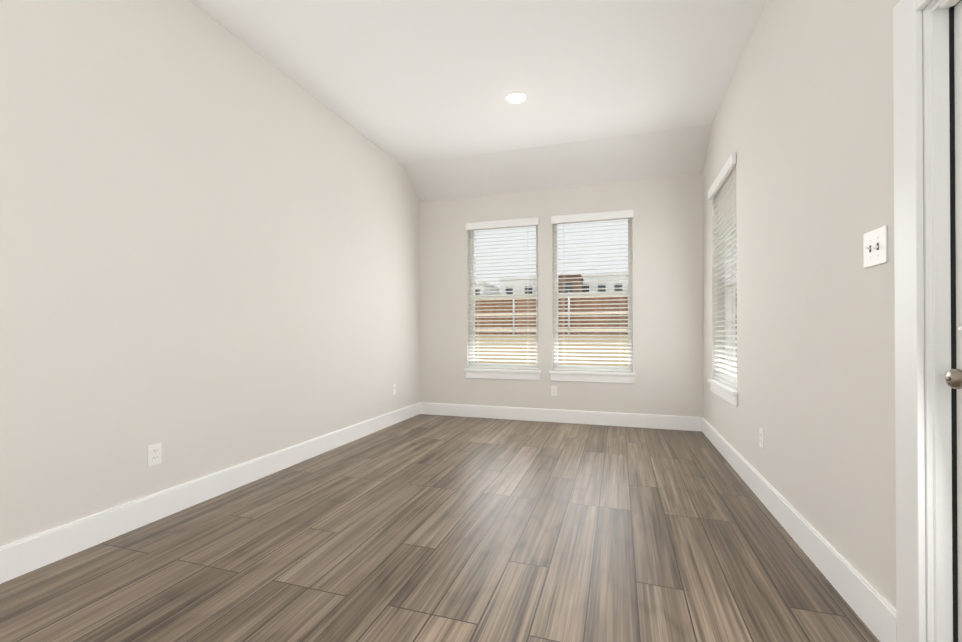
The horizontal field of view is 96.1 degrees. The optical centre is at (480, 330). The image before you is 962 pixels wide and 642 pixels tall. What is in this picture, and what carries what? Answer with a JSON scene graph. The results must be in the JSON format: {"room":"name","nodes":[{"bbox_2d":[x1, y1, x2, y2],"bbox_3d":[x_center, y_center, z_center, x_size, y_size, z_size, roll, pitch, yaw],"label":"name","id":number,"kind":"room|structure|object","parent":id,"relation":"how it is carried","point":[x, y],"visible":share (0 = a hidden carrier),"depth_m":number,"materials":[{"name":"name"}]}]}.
{"room":"empty living room","nodes":[
{"label":"empty living room","id":0,"kind":"room"},
{"bbox_2d":[0,0,419,546],"bbox_3d":[-1.920,-0.546,2.421,0.200,3.300,7.155,0,0,18],"label":"wall","id":1,"kind":"structure","parent":0,"point":[209,242],"depth_m":2.50,"materials":[{"name":"paint"}]},
{"bbox_2d":[148,443,161,466],"bbox_3d":[-1.813,0.689,2.403,0.010,0.118,0.074,0,0,18],"label":"electrical outlet","id":2,"kind":"object","parent":1,"relation":"attached to","point":[154,454],"visible":1,"depth_m":2.40,"materials":[{"name":"plastic"}]},
{"bbox_2d":[0,402,419,583],"bbox_3d":[-1.817,0.979,2.379,0.016,0.150,6.755,0,0,18],"label":"baseboard","id":3,"kind":"structure","parent":1,"relation":"attached to","point":[30,554],"depth_m":2.42,"materials":[{"name":"paint"}]},
{"bbox_2d":[392,384,395,394],"bbox_3d":[-0.996,0.674,4.966,0.010,0.118,0.074,0,0,18],"label":"electrical outlet","id":4,"kind":"object","parent":1,"relation":"attached to","point":[394,389],"visible":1,"depth_m":4.96,"materials":[{"name":"plastic"}]},
{"bbox_2d":[0,414,879,641],"bbox_3d":[-0.244,1.111,1.877,3.717,0.120,7.155,0,0,18],"label":"floor","id":5,"kind":"structure","parent":0,"point":[428,528],"depth_m":2.00,"materials":[{"name":"laminate"}]},
{"bbox_2d":[190,0,765,164],"bbox_3d":[-0.348,-2.126,1.570,3.717,0.250,6.470,0,0,18],"label":"ceiling","id":6,"kind":"structure","parent":0,"point":[402,82],"depth_m":3.21,"materials":[{"name":"paint"}]},
{"bbox_2d":[504,91,526,103],"bbox_3d":[0.297,-1.993,3.688,0.194,0.016,0.194,0,0,18],"label":"recessed light","id":7,"kind":"object","parent":6,"relation":"in","point":[516,92],"visible":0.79,"depth_m":3.68,"materials":[{"name":"paint"}]},
{"bbox_2d":[402,124,711,201],"bbox_3d":[0.738,-1.951,4.977,3.717,0.560,0.685,0,0,18],"label":"ceiling","id":8,"kind":"structure","parent":0,"point":[659,154],"depth_m":4.80,"materials":[{"name":"paint"}]},
{"bbox_2d":[419,174,702,416],"bbox_3d":[0.812,-0.530,5.200,3.717,3.300,0.200,0,0,18],"label":"wall","id":9,"kind":"structure","parent":0,"point":[667,294],"depth_m":4.95,"materials":[{"name":"paint"}]},
{"bbox_2d":[464,225,540,379],"bbox_3d":[0.277,-0.376,5.343,0.960,1.924,0.221,0,0,18],"label":"window","id":10,"kind":"structure","parent":9,"relation":"in","point":[505,373],"depth_m":5.34,"materials":[{"name":"plastic"}]},
{"bbox_2d":[466,217,538,368],"bbox_3d":[0.259,-0.443,5.288,0.918,1.804,0.092,0,0,18],"label":"window blind","id":11,"kind":"object","parent":10,"relation":"attached to","point":[521,222],"visible":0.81,"depth_m":5.29,"materials":[{"name":"paint"}]},
{"bbox_2d":[551,386,556,395],"bbox_3d":[0.858,0.704,5.068,0.074,0.118,0.010,0,0,18],"label":"electrical outlet","id":12,"kind":"object","parent":9,"relation":"attached to","point":[553,390],"visible":1,"depth_m":5.07,"materials":[{"name":"plastic"}]},
{"bbox_2d":[420,402,701,430],"bbox_3d":[0.779,0.994,5.088,3.317,0.150,0.016,0,0,18],"label":"baseboard","id":13,"kind":"structure","parent":9,"relation":"attached to","point":[686,423],"depth_m":5.01,"materials":[{"name":"paint"}]},
{"bbox_2d":[549,218,635,382],"bbox_3d":[1.287,-0.378,5.021,0.960,1.924,0.221,0,0,18],"label":"window","id":14,"kind":"structure","parent":9,"relation":"in","point":[595,376],"depth_m":4.99,"materials":[{"name":"plastic"}]},
{"bbox_2d":[551,209,633,371],"bbox_3d":[1.269,-0.445,4.966,0.918,1.804,0.092,0,0,18],"label":"window blind","id":15,"kind":"object","parent":14,"relation":"attached to","point":[595,216],"visible":1,"depth_m":4.96,"materials":[{"name":"paint"}]},
{"bbox_2d":[703,0,899,607],"bbox_3d":[1.431,-0.552,1.353,0.200,3.300,7.155,0,0,18],"label":"wall","id":16,"kind":"structure","parent":0,"point":[802,126],"depth_m":1.96,"materials":[{"name":"paint"}]},
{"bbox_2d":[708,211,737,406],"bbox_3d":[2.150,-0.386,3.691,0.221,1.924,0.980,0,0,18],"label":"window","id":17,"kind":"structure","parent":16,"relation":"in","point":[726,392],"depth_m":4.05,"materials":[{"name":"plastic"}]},
{"bbox_2d":[708,152,736,388],"bbox_3d":[2.094,-0.453,3.709,0.092,1.804,0.938,0,0,18],"label":"window blind","id":18,"kind":"object","parent":17,"relation":"attached to","point":[723,188],"visible":0.77,"depth_m":3.71,"materials":[{"name":"paint"}]},
{"bbox_2d":[759,428,763,448],"bbox_3d":[1.754,0.670,2.704,0.010,0.118,0.074,0,0,18],"label":"electrical outlet","id":19,"kind":"object","parent":16,"relation":"attached to","point":[761,437],"visible":1,"depth_m":2.69,"materials":[{"name":"plastic"}]},
{"bbox_2d":[702,417,896,641],"bbox_3d":[1.840,0.982,2.982,0.016,0.150,3.384,0,0,18],"label":"baseboard","id":20,"kind":"structure","parent":16,"relation":"attached to","point":[872,607],"depth_m":1.88,"materials":[{"name":"paint"}]},
{"bbox_2d":[863,225,887,267],"bbox_3d":[1.364,-0.290,1.506,0.021,0.125,0.140,0,0,18],"label":"switch plate","id":21,"kind":"object","parent":16,"relation":"attached to","point":[875,246],"visible":1,"depth_m":1.49,"materials":[{"name":"plastic"}]},
{"bbox_2d":[893,0,961,641],"bbox_3d":[1.255,0.006,0.778,0.248,2.077,1.174,0,0,18],"label":"door","id":22,"kind":"structure","parent":16,"relation":"in","point":[927,65],"depth_m":1.26,"materials":[{"name":"paint"}]},
{"label":"outside","id":23,"kind":"structure","parent":0,"visible":0},
{"bbox_2d":[475,336,736,372],"bbox_3d":[15.282,1.019,47.542,180.000,1.300,180.000,0,0,18],"label":"ground","id":24,"kind":"structure","parent":23,"point":[575,352],"depth_m":13.37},
{"bbox_2d":[475,282,499,294],"bbox_3d":[-2.116,-3.412,72.009,9.300,7.950,12.300,0,0,18],"label":"building","id":25,"kind":"structure","parent":24,"relation":"on","point":[488,290],"depth_m":66.50,"materials":[{"name":"white"}]},
{"bbox_2d":[498,276,535,294],"bbox_3d":[7.543,-3.768,71.030,6.300,8.650,12.300,0,0,18],"label":"building","id":26,"kind":"structure","parent":24,"relation":"on","point":[517,285],"depth_m":65.35,"materials":[{"name":"white"}]},
{"bbox_2d":[558,274,583,325],"bbox_3d":[12.521,-3.602,65.244,5.800,8.250,12.300,0,0,18],"label":"building","id":27,"kind":"structure","parent":24,"relation":"on","point":[570,283],"depth_m":59.20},
{"bbox_2d":[581,273,627,291],"bbox_3d":[19.583,-3.928,69.291,7.300,8.950,12.300,0,0,18],"label":"building","id":28,"kind":"structure","parent":24,"relation":"on","point":[604,282],"depth_m":63.39,"materials":[{"name":"white"}]},
{"bbox_2d":[475,289,736,334],"bbox_3d":[2.076,-0.738,19.174,52.077,1.880,0.133,0,0,18],"label":"fence","id":29,"kind":"object","parent":24,"relation":"on","point":[564,314],"depth_m":18.70,"materials":[{"name":"brown wood"}]}
]}

